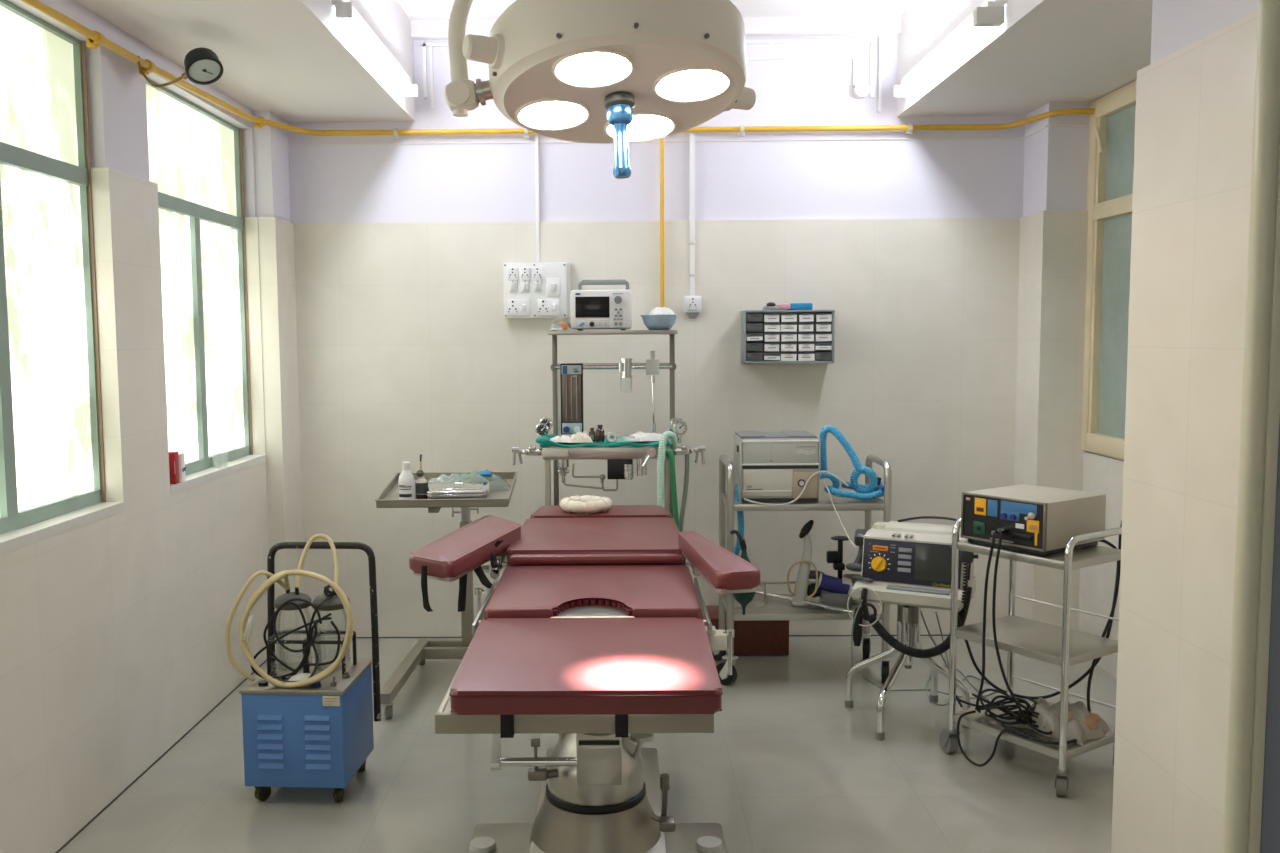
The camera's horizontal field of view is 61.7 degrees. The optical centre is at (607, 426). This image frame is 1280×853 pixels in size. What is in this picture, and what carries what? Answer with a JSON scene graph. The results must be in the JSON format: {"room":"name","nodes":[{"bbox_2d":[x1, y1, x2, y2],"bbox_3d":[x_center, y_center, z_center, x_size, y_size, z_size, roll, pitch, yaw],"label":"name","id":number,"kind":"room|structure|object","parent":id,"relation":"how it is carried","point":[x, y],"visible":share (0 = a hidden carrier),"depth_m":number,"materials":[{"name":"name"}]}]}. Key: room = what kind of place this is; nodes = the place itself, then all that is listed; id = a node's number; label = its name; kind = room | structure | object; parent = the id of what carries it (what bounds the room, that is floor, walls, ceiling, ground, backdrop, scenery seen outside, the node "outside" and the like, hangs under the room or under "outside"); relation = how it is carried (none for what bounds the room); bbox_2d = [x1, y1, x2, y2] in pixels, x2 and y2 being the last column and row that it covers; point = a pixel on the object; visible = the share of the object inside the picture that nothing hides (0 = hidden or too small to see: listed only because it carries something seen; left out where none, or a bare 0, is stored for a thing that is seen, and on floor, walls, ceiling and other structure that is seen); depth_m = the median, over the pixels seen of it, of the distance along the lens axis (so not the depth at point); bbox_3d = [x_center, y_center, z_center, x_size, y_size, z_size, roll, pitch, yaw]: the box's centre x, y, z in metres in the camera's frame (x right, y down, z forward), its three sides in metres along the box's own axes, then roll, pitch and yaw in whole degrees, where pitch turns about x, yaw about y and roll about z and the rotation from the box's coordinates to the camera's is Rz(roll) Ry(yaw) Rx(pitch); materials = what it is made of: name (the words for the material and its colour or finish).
{"room":"operating room","nodes":[
{"label":"operating room","id":0,"kind":"room"},
{"bbox_2d":[0,0,305,852],"bbox_3d":[-1.786,0.077,2.004,0.346,2.639,7.147,0,5,1],"label":"wall","id":1,"kind":"structure","parent":0,"point":[114,613],"depth_m":3.81,"materials":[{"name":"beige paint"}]},
{"bbox_2d":[0,0,105,533],"bbox_3d":[-1.776,-0.468,3.097,0.053,1.555,1.101,0,5,1],"label":"window","id":2,"kind":"structure","parent":1,"relation":"in","point":[52,465],"depth_m":3.38,"materials":[{"name":"glass"}]},
{"bbox_2d":[169,451,179,483],"bbox_3d":[-1.711,0.161,4.160,0.070,0.124,0.052,-1,5,-5],"label":"box","id":3,"kind":"object","parent":1,"relation":"on","point":[173,455],"visible":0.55,"depth_m":4.14,"materials":[{"name":"red"}]},
{"bbox_2d":[178,452,185,481],"bbox_3d":[-1.709,0.161,4.245,0.053,0.110,0.070,-1,5,-11],"label":"paper packet","id":4,"kind":"object","parent":1,"relation":"on","point":[182,468],"visible":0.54,"depth_m":4.23,"materials":[{"name":"white"}]},
{"bbox_2d":[145,79,252,474],"bbox_3d":[-1.761,-0.592,4.579,0.053,1.555,1.116,0,5,1],"label":"window","id":5,"kind":"structure","parent":1,"relation":"in","point":[196,156],"depth_m":4.63,"materials":[{"name":"glass"}]},
{"bbox_2d":[55,635,947,852],"bbox_3d":[0.174,1.381,2.049,3.744,0.005,7.057,0,5,1],"label":"trim","id":6,"kind":"structure","parent":1,"relation":"attached to","point":[220,702],"depth_m":4.31,"materials":[{"name":"grey"}]},
{"bbox_2d":[59,636,1116,852],"bbox_3d":[0.331,1.431,2.071,4.800,0.100,7.497,0,5,1],"label":"floor","id":7,"kind":"structure","parent":0,"point":[785,766],"depth_m":3.73,"materials":[{"name":"tile"}]},
{"bbox_2d":[225,534,380,801],"bbox_3d":[-1.046,0.825,3.690,0.469,0.859,0.357,0,5,4],"label":"suction machine","id":8,"kind":"object","parent":7,"relation":"on","point":[307,722],"visible":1,"depth_m":3.58,"materials":[{"name":"blue metal"}]},
{"bbox_2d":[274,587,311,610],"bbox_3d":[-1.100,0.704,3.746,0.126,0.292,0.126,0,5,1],"label":"lid","id":9,"kind":"object","parent":8,"relation":"on","point":[288,595],"depth_m":3.70,"materials":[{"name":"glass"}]},
{"bbox_2d":[312,586,349,610],"bbox_3d":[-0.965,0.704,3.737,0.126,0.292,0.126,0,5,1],"label":"lid","id":10,"kind":"object","parent":8,"relation":"on","point":[332,602],"depth_m":3.68,"materials":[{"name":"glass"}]},
{"bbox_2d":[330,677,336,686],"bbox_3d":[-0.914,0.849,3.565,0.019,0.031,0.019,0,5,4],"label":"toggle switch","id":11,"kind":"object","parent":8,"relation":"attached to","point":[332,684],"depth_m":3.56,"materials":[{"name":"metal"}]},
{"bbox_2d":[374,472,517,718],"bbox_3d":[-0.697,0.701,4.728,0.574,0.929,0.847,0,5,1],"label":"stand","id":12,"kind":"object","parent":7,"relation":"on","point":[425,648],"visible":0.58,"depth_m":4.84,"materials":[{"name":"paint"}]},
{"bbox_2d":[398,462,414,498],"bbox_3d":[-0.858,0.238,4.560,0.068,0.175,0.069,0,5,1],"label":"bottle","id":13,"kind":"object","parent":12,"relation":"on","point":[406,482],"visible":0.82,"depth_m":4.54,"materials":[{"name":"white plastic"}]},
{"bbox_2d":[399,485,411,496],"bbox_3d":[-0.860,0.274,4.535,0.055,0.052,0.013,0,5,3],"label":"print","id":14,"kind":"object","parent":13,"relation":"attached to","point":[404,490],"depth_m":4.53,"materials":[{"name":"grey"}]},
{"bbox_2d":[415,454,427,498],"bbox_3d":[-0.799,0.219,4.589,0.055,0.200,0.055,0,5,1],"label":"bottle","id":15,"kind":"object","parent":12,"relation":"on","point":[421,485],"visible":0.81,"depth_m":4.57,"materials":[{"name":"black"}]},
{"bbox_2d":[416,476,427,494],"bbox_3d":[-0.798,0.267,4.593,0.054,0.104,0.054,0,5,1],"label":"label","id":16,"kind":"object","parent":15,"relation":"on","point":[421,484],"depth_m":4.57,"materials":[{"name":"black"}]},
{"bbox_2d":[374,472,517,512],"bbox_3d":[-0.700,0.294,4.743,0.574,0.121,0.521,0,5,1],"label":"tray","id":17,"kind":"object","parent":12,"relation":"on","point":[388,497],"depth_m":4.50,"materials":[{"name":"paint"}]},
{"bbox_2d":[426,482,489,498],"bbox_3d":[-0.643,0.282,4.607,0.265,0.084,0.174,-1,5,-3],"label":"steel tray","id":18,"kind":"object","parent":12,"relation":"on","point":[446,490],"visible":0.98,"depth_m":4.54,"materials":[{"name":"silver metal"}]},
{"bbox_2d":[439,470,510,491],"bbox_3d":[-0.634,0.243,4.824,0.405,0.092,0.276,0,5,1],"label":"pack","id":19,"kind":"object","parent":12,"relation":"on","point":[496,482],"visible":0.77,"depth_m":4.78,"materials":[{"name":"grey"}]},
{"bbox_2d":[409,505,759,852],"bbox_3d":[-0.085,0.819,3.373,1.028,0.910,2.138,0,5,1],"label":"table","id":20,"kind":"object","parent":7,"relation":"on","point":[593,633],"visible":1,"depth_m":2.99,"materials":[{"name":"red leather"}]},
{"bbox_2d":[560,494,612,513],"bbox_3d":[-0.087,0.310,4.273,0.212,0.058,0.213,0,5,1],"label":"ring","id":21,"kind":"object","parent":20,"relation":"on","point":[587,503],"visible":1,"depth_m":4.20,"materials":[{"name":"fabric"}]},
{"bbox_2d":[550,604,634,617],"bbox_3d":[-0.041,0.523,2.965,0.230,0.027,0.140,0,5,1],"label":"tray","id":22,"kind":"object","parent":20,"relation":"on","point":[563,610],"depth_m":2.94,"materials":[{"name":"metal"}]},
{"bbox_2d":[512,330,704,531],"bbox_3d":[0.005,0.356,4.878,0.860,1.582,0.538,0,5,1],"label":"machine","id":23,"kind":"object","parent":7,"relation":"on","point":[568,418],"visible":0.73,"depth_m":4.79,"materials":[{"name":"metal"}]},
{"bbox_2d":[550,318,570,330],"bbox_3d":[-0.200,-0.462,4.829,0.112,0.059,0.059,-3,6,-31],"label":"bundle","id":24,"kind":"object","parent":23,"relation":"on","point":[564,326],"visible":1,"depth_m":4.82,"materials":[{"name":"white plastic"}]},
{"bbox_2d":[570,279,631,330],"bbox_3d":[-0.029,-0.557,4.912,0.277,0.232,0.218,0,5,1],"label":"patient monitor","id":25,"kind":"object","parent":23,"relation":"on","point":[590,309],"visible":0.99,"depth_m":4.82,"materials":[{"name":"white plastic"}]},
{"bbox_2d":[536,434,670,447],"bbox_3d":[-0.020,0.055,4.838,0.592,0.044,0.364,0,5,1],"label":"drape","id":26,"kind":"object","parent":23,"relation":"on","point":[544,442],"visible":0.61,"depth_m":4.67,"materials":[{"name":"teal fabric"}]},
{"bbox_2d":[550,430,593,442],"bbox_3d":[-0.163,0.040,4.734,0.203,0.053,0.112,0,5,1],"label":"cloth bundle","id":27,"kind":"object","parent":26,"relation":"on","point":[584,437],"visible":0.98,"depth_m":4.70,"materials":[{"name":"fabric"}]},
{"bbox_2d":[589,428,595,441],"bbox_3d":[-0.069,0.036,4.720,0.029,0.062,0.029,0,5,1],"label":"bottle","id":28,"kind":"object","parent":26,"relation":"on","point":[592,434],"visible":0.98,"depth_m":4.71,"materials":[{"name":"brown"}]},
{"bbox_2d":[596,425,604,441],"bbox_3d":[-0.034,0.030,4.719,0.039,0.075,0.039,0,5,1],"label":"bottle","id":29,"kind":"object","parent":26,"relation":"on","point":[600,433],"visible":1,"depth_m":4.71,"materials":[{"name":"brown"}]},
{"bbox_2d":[606,432,615,441],"bbox_3d":[0.014,0.046,4.720,0.042,0.042,0.023,-2,5,-19],"label":"tape roll","id":30,"kind":"object","parent":26,"relation":"on","point":[608,434],"visible":1,"depth_m":4.71,"materials":[{"name":"white fabric"}]},
{"bbox_2d":[626,431,661,441],"bbox_3d":[0.143,0.041,4.774,0.236,0.040,0.135,0,5,1],"label":"packets","id":31,"kind":"object","parent":26,"relation":"on","point":[639,436],"visible":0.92,"depth_m":4.74,"materials":[{"name":"plastic"}]},
{"bbox_2d":[543,446,669,459],"bbox_3d":[-0.005,0.097,4.878,0.557,0.062,0.414,0,5,1],"label":"countertop","id":32,"kind":"structure","parent":23,"relation":"on","point":[600,452],"depth_m":4.68,"materials":[{"name":"metal"}]},
{"bbox_2d":[548,330,677,334],"bbox_3d":[0.024,-0.434,4.941,0.586,0.019,0.280,0,5,1],"label":"shelf","id":33,"kind":"object","parent":23,"relation":"attached to","point":[589,332],"depth_m":4.80,"materials":[{"name":"metal"}]},
{"bbox_2d":[640,314,677,329],"bbox_3d":[0.236,-0.477,4.905,0.172,0.070,0.172,0,5,1],"label":"basin","id":34,"kind":"object","parent":23,"relation":"on","point":[653,321],"visible":0.95,"depth_m":4.85,"materials":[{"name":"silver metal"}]},
{"bbox_2d":[648,307,673,314],"bbox_3d":[0.247,-0.526,4.901,0.129,0.043,0.118,-2,5,-17],"label":"gauze swab","id":35,"kind":"object","parent":34,"relation":"in","point":[658,310],"visible":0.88,"depth_m":4.87,"materials":[{"name":"white fabric"}]},
{"bbox_2d":[702,605,789,654],"bbox_3d":[0.666,1.013,5.322,0.440,0.188,0.258,0,5,1],"label":"box","id":36,"kind":"object","parent":7,"relation":"on","point":[752,637],"visible":0.37,"depth_m":5.20,"materials":[{"name":"red plastic"}]},
{"bbox_2d":[712,454,891,684],"bbox_3d":[0.871,0.636,4.929,0.788,1.001,0.472,0,5,1],"label":"utility cart","id":37,"kind":"object","parent":7,"relation":"on","point":[762,607],"visible":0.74,"depth_m":4.75,"materials":[{"name":"metal"}]},
{"bbox_2d":[734,483,743,554],"bbox_3d":[0.610,0.399,4.862,0.059,0.359,0.194,1,5,21],"label":"hose","id":38,"kind":"object","parent":37,"relation":"hanging from","point":[737,549],"visible":0.52,"depth_m":4.78,"materials":[{"name":"blue"}]},
{"bbox_2d":[730,530,755,614],"bbox_3d":[0.591,0.638,4.669,0.118,0.370,0.122,0,5,1],"label":"bag","id":39,"kind":"object","parent":37,"relation":"hanging from","point":[743,599],"visible":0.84,"depth_m":4.64,"materials":[{"name":"teal"}]},
{"bbox_2d":[734,431,820,502],"bbox_3d":[0.760,0.179,4.857,0.359,0.296,0.294,0,5,1],"label":"ventilator","id":40,"kind":"object","parent":37,"relation":"on","point":[770,467],"visible":0.94,"depth_m":4.72,"materials":[{"name":"grey metal"}]},
{"bbox_2d":[744,471,848,505],"bbox_3d":[0.829,0.272,4.703,0.463,0.148,0.043,-1,5,-4],"label":"cable","id":41,"kind":"object","parent":40,"relation":"attached to","point":[811,476],"visible":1,"depth_m":4.70,"materials":[{"name":"white plastic"}]},
{"bbox_2d":[796,450,814,454],"bbox_3d":[0.873,0.113,4.716,0.082,0.022,0.001,0,5,1],"label":"print","id":42,"kind":"object","parent":40,"relation":"attached to","point":[798,452],"depth_m":4.72,"materials":[{"name":"paper"}]},
{"bbox_2d":[722,594,882,620],"bbox_3d":[0.889,0.828,4.925,0.698,0.030,0.377,0,5,1],"label":"shelf","id":43,"kind":"object","parent":37,"relation":"attached to","point":[775,608],"depth_m":4.77,"materials":[{"name":"metal"}]},
{"bbox_2d":[722,492,884,510],"bbox_3d":[0.886,0.340,4.884,0.698,0.030,0.377,0,5,1],"label":"shelf","id":44,"kind":"object","parent":37,"relation":"attached to","point":[840,503],"depth_m":4.70,"materials":[{"name":"metal"}]},
{"bbox_2d":[755,590,853,613],"bbox_3d":[0.886,0.797,4.876,0.020,0.021,0.539,-5,7,-44],"label":"rod","id":45,"kind":"object","parent":37,"relation":"on","point":[826,606],"visible":0.73,"depth_m":4.83,"materials":[{"name":"silver metal"}]},
{"bbox_2d":[787,520,823,605],"bbox_3d":[0.907,0.618,4.889,0.185,0.393,0.130,0,5,1],"label":"pump","id":46,"kind":"object","parent":37,"relation":"on","point":[802,588],"visible":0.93,"depth_m":4.86,"materials":[{"name":"white plastic"}]},
{"bbox_2d":[817,573,852,607],"bbox_3d":[1.053,0.741,4.868,0.213,0.151,0.090,0,5,1],"label":"motor","id":47,"kind":"object","parent":37,"relation":"on","point":[835,591],"visible":0.83,"depth_m":4.83,"materials":[{"name":"blue"}]},
{"bbox_2d":[826,536,850,578],"bbox_3d":[1.075,0.658,4.981,0.110,0.297,0.091,0,5,1],"label":"stand","id":48,"kind":"object","parent":37,"relation":"on","point":[835,557],"visible":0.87,"depth_m":4.96,"materials":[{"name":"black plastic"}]},
{"bbox_2d":[823,482,856,548],"bbox_3d":[1.005,0.376,4.600,0.030,0.240,0.331,-2,5,-13],"label":"cable","id":49,"kind":"object","parent":37,"relation":"hanging from","point":[823,482],"visible":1,"depth_m":4.65,"materials":[{"name":"white plastic"}]},
{"bbox_2d":[819,425,883,492],"bbox_3d":[1.118,0.152,4.847,0.312,0.318,0.176,0,5,1],"label":"hose","id":50,"kind":"object","parent":37,"relation":"on","point":[859,469],"visible":0.88,"depth_m":4.83,"materials":[{"name":"blue plastic"}]},
{"bbox_2d":[842,573,860,603],"bbox_3d":[1.129,0.749,4.928,0.100,0.124,0.100,0,5,1],"label":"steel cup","id":51,"kind":"object","parent":37,"relation":"on","point":[849,575],"visible":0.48,"depth_m":4.91,"materials":[{"name":"metal"}]},
{"bbox_2d":[820,471,883,500],"bbox_3d":[1.080,0.259,4.812,0.362,0.133,0.182,0,5,1],"label":"hose","id":52,"kind":"object","parent":37,"relation":"on","point":[834,490],"visible":0.81,"depth_m":4.75,"materials":[{"name":"blue plastic"}]},
{"bbox_2d":[845,594,973,740],"bbox_3d":[1.241,0.932,4.315,0.480,0.510,0.400,-1,5,-8],"label":"stand","id":53,"kind":"object","parent":7,"relation":"on","point":[908,617],"visible":0.74,"depth_m":4.31,"materials":[{"name":"silver metal"}]},
{"bbox_2d":[845,516,975,658],"bbox_3d":[1.198,0.625,4.266,0.501,0.503,0.394,2,5,28],"label":"defibrillator","id":54,"kind":"object","parent":53,"relation":"on","point":[899,562],"visible":0.9,"depth_m":4.18,"materials":[{"name":"cream plastic"},{"name":"dark plastic"},{"name":"black rubber"}]},
{"bbox_2d":[960,550,978,602],"bbox_3d":[1.343,0.561,3.978,0.063,0.205,0.040,2,5,28],"label":"plug","id":55,"kind":"object","parent":54,"relation":"attached to","point":[967,557],"visible":0.99,"depth_m":3.97,"materials":[{"name":"grey"}]},
{"bbox_2d":[851,600,995,698],"bbox_3d":[1.181,0.894,4.600,0.916,0.550,0.557,-4,6,-36],"label":"lead","id":56,"kind":"object","parent":7,"relation":"on","point":[861,600],"visible":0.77,"depth_m":4.61,"materials":[{"name":"grey"}]},
{"bbox_2d":[920,610,988,705],"bbox_3d":[1.513,0.942,4.629,0.267,0.463,0.741,1,5,21],"label":"lead","id":57,"kind":"object","parent":7,"relation":"on","point":[972,685],"visible":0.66,"depth_m":4.51,"materials":[{"name":"grey"}]},
{"bbox_2d":[935,612,989,688],"bbox_3d":[1.542,0.947,4.527,0.239,0.463,0.685,2,5,23],"label":"lead","id":58,"kind":"object","parent":7,"relation":"on","point":[935,612],"visible":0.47,"depth_m":4.59,"materials":[{"name":"grey"}]},
{"bbox_2d":[939,518,1121,796],"bbox_3d":[1.540,0.778,3.857,0.427,0.887,0.544,-4,6,-33],"label":"trolley","id":59,"kind":"object","parent":7,"relation":"on","point":[1063,646],"visible":0.66,"depth_m":3.75,"materials":[{"name":"silver metal"}]},
{"bbox_2d":[956,689,1076,766],"bbox_3d":[1.441,1.098,3.825,0.212,0.231,0.469,-4,6,-39],"label":"cable tangle","id":60,"kind":"object","parent":59,"relation":"on","point":[1006,709],"visible":0.88,"depth_m":3.82,"materials":[{"name":"black rubber"}]},
{"bbox_2d":[961,484,1105,555],"bbox_3d":[1.510,0.331,3.832,0.411,0.184,0.337,-4,6,-34],"label":"electrosurgical unit","id":61,"kind":"object","parent":59,"relation":"on","point":[1041,520],"visible":1,"depth_m":3.73,"materials":[{"name":"beige metal"}]},
{"bbox_2d":[973,521,984,534],"bbox_3d":[1.327,0.362,3.823,0.004,0.043,0.047,-4,6,-34],"label":"socket","id":62,"kind":"object","parent":61,"relation":"attached to","point":[975,524],"depth_m":3.82,"materials":[{"name":"plastic"}]},
{"bbox_2d":[976,530,1026,723],"bbox_3d":[1.395,0.702,3.792,0.160,0.702,0.170,0,5,1],"label":"cable","id":63,"kind":"object","parent":61,"relation":"hanging from","point":[999,531],"visible":0.99,"depth_m":3.73,"materials":[{"name":"black rubber"}]},
{"bbox_2d":[977,526,1031,540],"bbox_3d":[1.382,0.373,3.736,0.010,0.019,0.222,-4,6,-34],"label":"socket","id":64,"kind":"object","parent":61,"relation":"attached to","point":[1011,533],"depth_m":3.72,"materials":[{"name":"black plastic"}]},
{"bbox_2d":[954,698,1114,759],"bbox_3d":[1.540,1.081,3.863,0.348,0.028,0.461,-4,6,-33],"label":"shelf","id":65,"kind":"object","parent":59,"relation":"attached to","point":[977,721],"depth_m":3.74,"materials":[{"name":"metal"}]},
{"bbox_2d":[955,615,1117,665],"bbox_3d":[1.537,0.762,3.837,0.348,0.028,0.461,-4,6,-33],"label":"shelf","id":66,"kind":"object","parent":59,"relation":"attached to","point":[1041,641],"depth_m":3.78,"materials":[{"name":"metal"}]},
{"bbox_2d":[957,540,1117,698],"bbox_3d":[1.602,0.735,4.064,0.589,0.664,0.185,0,5,7],"label":"cable","id":67,"kind":"object","parent":59,"relation":"hanging from","point":[1087,672],"visible":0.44,"depth_m":4.08,"materials":[{"name":"black rubber"}]},
{"bbox_2d":[957,539,1120,569],"bbox_3d":[1.535,0.439,3.810,0.348,0.028,0.461,-4,6,-33],"label":"shelf","id":68,"kind":"object","parent":59,"relation":"attached to","point":[1093,555],"depth_m":3.66,"materials":[{"name":"metal"}]},
{"bbox_2d":[1007,697,1109,745],"bbox_3d":[1.613,1.018,3.800,0.248,0.102,0.280,-4,6,-39],"label":"plastic bag","id":69,"kind":"object","parent":59,"relation":"on","point":[1083,725],"visible":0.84,"depth_m":3.73,"materials":[{"name":"beige"}]},
{"bbox_2d":[1087,520,1121,711],"bbox_3d":[1.902,0.684,3.937,0.090,0.855,0.517,4,7,43],"label":"cable","id":70,"kind":"object","parent":59,"relation":"attached to","point":[1120,535],"visible":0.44,"depth_m":3.84,"materials":[{"name":"black rubber"}]},
{"bbox_2d":[74,0,1152,121],"bbox_3d":[0.309,-1.586,1.820,4.800,0.676,7.497,0,5,1],"label":"ceiling","id":71,"kind":"structure","parent":0,"point":[294,60],"depth_m":4.38,"materials":[{"name":"paint"}]},
{"bbox_2d":[332,0,417,96],"bbox_3d":[-0.944,-1.562,4.455,0.070,0.092,1.280,0,5,1],"label":"tube light","id":72,"kind":"object","parent":71,"relation":"attached to","point":[344,9],"visible":1,"depth_m":4.28,"materials":[{"name":"white plastic"}]},
{"bbox_2d":[335,1,352,18],"bbox_3d":[-0.945,-1.491,3.831,0.060,0.055,0.024,0,5,1],"label":"socket","id":73,"kind":"object","parent":72,"relation":"attached to","point":[343,10],"depth_m":3.82,"materials":[{"name":"white plastic"}]},
{"bbox_2d":[405,84,417,96],"bbox_3d":[-0.932,-1.595,5.083,0.060,0.055,0.024,0,5,1],"label":"socket","id":74,"kind":"object","parent":72,"relation":"attached to","point":[407,94],"depth_m":5.07,"materials":[{"name":"white plastic"}]},
{"bbox_2d":[444,0,755,178],"bbox_3d":[-0.013,-1.187,2.538,0.690,1.186,0.627,2,5,24],"label":"lamp","id":75,"kind":"object","parent":71,"relation":"hanging from","point":[618,72],"visible":1,"depth_m":2.41,"materials":[{"name":"beige metal"}]},
{"bbox_2d":[604,91,634,108],"bbox_3d":[0.028,-0.771,2.542,0.073,0.042,0.074,0,5,1],"label":"socket","id":76,"kind":"object","parent":75,"relation":"attached to","point":[612,99],"depth_m":2.51,"materials":[{"name":"grey metal"}]},
{"bbox_2d":[893,0,1006,97],"bbox_3d":[1.380,-1.557,4.481,0.110,0.120,1.325,0,5,1],"label":"tube light","id":77,"kind":"object","parent":71,"relation":"attached to","point":[991,13],"visible":1,"depth_m":4.26,"materials":[{"name":"white plastic"}]},
{"bbox_2d":[893,85,906,97],"bbox_3d":[1.402,-1.606,5.129,0.060,0.055,0.024,0,5,1],"label":"socket","id":78,"kind":"object","parent":77,"relation":"attached to","point":[895,93],"depth_m":5.12,"materials":[{"name":"white plastic"}]},
{"bbox_2d":[986,0,1003,5],"bbox_3d":[1.389,-1.498,3.837,0.060,0.055,0.024,0,5,1],"label":"socket","id":79,"kind":"object","parent":77,"relation":"attached to","point":[990,2],"depth_m":3.82,"materials":[{"name":"white plastic"}]},
{"bbox_2d":[288,35,1089,636],"bbox_3d":[0.353,-0.459,5.401,4.800,3.115,0.546,0,5,1],"label":"wall","id":80,"kind":"structure","parent":0,"point":[952,272],"depth_m":5.40,"materials":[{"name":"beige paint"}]},
{"bbox_2d":[423,42,447,108],"bbox_3d":[-0.388,-1.756,5.337,1.065,0.320,0.014,0,5,1],"label":"cable conduit","id":81,"kind":"object","parent":80,"relation":"attached to","point":[431,45],"visible":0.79,"depth_m":5.33,"materials":[{"name":"white plastic"}]},
{"bbox_2d":[503,262,570,318],"bbox_3d":[-0.356,-0.682,5.370,0.332,0.276,0.089,0,5,1],"label":"switchboard","id":82,"kind":"object","parent":80,"relation":"attached to","point":[531,290],"visible":1,"depth_m":5.34,"materials":[{"name":"white plastic"}]},
{"bbox_2d":[509,280,516,291],"bbox_3d":[-0.474,-0.700,5.346,0.040,0.058,0.009,0,5,1],"label":"switch plate","id":83,"kind":"object","parent":82,"relation":"attached to","point":[512,283],"depth_m":5.34,"materials":[{"name":"white plastic"}]},
{"bbox_2d":[521,280,528,291],"bbox_3d":[-0.413,-0.701,5.345,0.040,0.058,0.009,0,5,1],"label":"switch plate","id":84,"kind":"object","parent":82,"relation":"attached to","point":[524,283],"depth_m":5.34,"materials":[{"name":"white plastic"}]},
{"bbox_2d":[533,280,541,291],"bbox_3d":[-0.351,-0.701,5.345,0.040,0.058,0.009,0,5,1],"label":"switch plate","id":85,"kind":"object","parent":82,"relation":"attached to","point":[537,284],"depth_m":5.34,"materials":[{"name":"white plastic"}]},
{"bbox_2d":[546,278,559,295],"bbox_3d":[-0.273,-0.696,5.344,0.066,0.090,0.010,0,5,1],"label":"switch plate","id":86,"kind":"object","parent":82,"relation":"attached to","point":[552,284],"depth_m":5.34,"materials":[{"name":"white plastic"}]},
{"bbox_2d":[535,134,539,262],"bbox_3d":[-0.354,-1.144,5.380,0.016,0.637,0.030,0,5,1],"label":"cable conduit","id":87,"kind":"object","parent":80,"relation":"attached to","point":[536,135],"visible":1,"depth_m":5.37,"materials":[{"name":"white plastic"}]},
{"bbox_2d":[20,0,1094,307],"bbox_3d":[0.291,-0.865,3.611,3.953,0.980,3.547,0,5,1],"label":"gas pipe","id":88,"kind":"object","parent":80,"relation":"attached to","point":[95,39],"visible":0.96,"depth_m":5.29,"materials":[{"name":"yellow metal"}]},
{"bbox_2d":[137,47,222,86],"bbox_3d":[-1.512,-1.276,3.800,0.284,0.126,0.132,0,5,1],"label":"pressure gauge","id":89,"kind":"object","parent":88,"relation":"attached to","point":[203,66],"visible":1,"depth_m":3.79,"materials":[{"name":"black metal"}]},
{"bbox_2d":[410,15,900,39],"bbox_3d":[0.234,-1.972,5.292,2.414,0.080,0.055,0,5,1],"label":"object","id":90,"kind":"structure","parent":80,"relation":"attached to","point":[884,24],"depth_m":5.26,"materials":[{"name":"paint"}]},
{"bbox_2d":[684,296,700,317],"bbox_3d":[0.427,-0.601,5.393,0.086,0.112,0.042,0,5,1],"label":"power outlet","id":91,"kind":"object","parent":80,"relation":"attached to","point":[692,304],"visible":1,"depth_m":5.38,"materials":[{"name":"white plastic"}]},
{"bbox_2d":[689,133,695,295],"bbox_3d":[0.424,-1.060,5.377,0.031,0.805,0.034,0,5,1],"label":"cable conduit","id":92,"kind":"object","parent":80,"relation":"attached to","point":[692,275],"visible":1,"depth_m":5.36,"materials":[{"name":"white plastic"}]},
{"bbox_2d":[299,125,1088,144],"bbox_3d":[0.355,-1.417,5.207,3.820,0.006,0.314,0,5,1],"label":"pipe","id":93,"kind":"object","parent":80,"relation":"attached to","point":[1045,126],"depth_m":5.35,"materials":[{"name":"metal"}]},
{"bbox_2d":[741,310,834,363],"bbox_3d":[0.895,-0.448,5.341,0.445,0.262,0.155,0,5,1],"label":"drawer organizer","id":94,"kind":"object","parent":80,"relation":"attached to","point":[767,336],"visible":1,"depth_m":5.28,"materials":[{"name":"grey plastic"}]},
{"bbox_2d":[763,302,812,309],"bbox_3d":[0.893,-0.598,5.322,0.233,0.041,0.110,0,5,1],"label":"instrument box","id":95,"kind":"object","parent":94,"relation":"on","point":[770,306],"visible":0.91,"depth_m":5.27,"materials":[{"name":"blue"}]},
{"bbox_2d":[763,306,780,309],"bbox_3d":[0.815,-0.587,5.324,0.077,0.020,0.102,0,5,1],"label":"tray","id":96,"kind":"object","parent":95,"relation":"on","point":[766,307],"depth_m":5.27,"materials":[{"name":"grey"}]},
{"bbox_2d":[746,37,881,112],"bbox_3d":[0.750,-1.741,5.307,1.212,0.360,0.054,0,5,1],"label":"cable conduit","id":97,"kind":"object","parent":80,"relation":"attached to","point":[861,89],"visible":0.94,"depth_m":5.31,"materials":[{"name":"white plastic"}]},
{"bbox_2d":[1078,0,1258,852],"bbox_3d":[1.875,0.067,1.819,1.388,2.639,6.851,0,5,1],"label":"wall","id":98,"kind":"structure","parent":0,"point":[1173,491],"depth_m":2.21,"materials":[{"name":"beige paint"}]},
{"bbox_2d":[1081,80,1136,458],"bbox_3d":[2.292,-0.660,4.529,0.080,1.642,1.181,0,5,1],"label":"window","id":99,"kind":"structure","parent":98,"relation":"in","point":[1111,141],"depth_m":4.92,"materials":[{"name":"beige wood"}]},
{"bbox_2d":[1223,0,1279,852],"bbox_3d":[1.196,0.063,1.972,0.055,2.630,0.043,0,5,1],"label":"trim","id":100,"kind":"structure","parent":98,"relation":"attached to","point":[1260,414],"depth_m":1.96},
{"bbox_2d":[1260,418,1279,852],"bbox_3d":[1.675,0.322,1.959,0.896,2.090,0.093,0,5,1],"label":"door","id":101,"kind":"structure","parent":98,"relation":"in","point":[1270,820],"depth_m":2.00,"materials":[{"name":"metal"}]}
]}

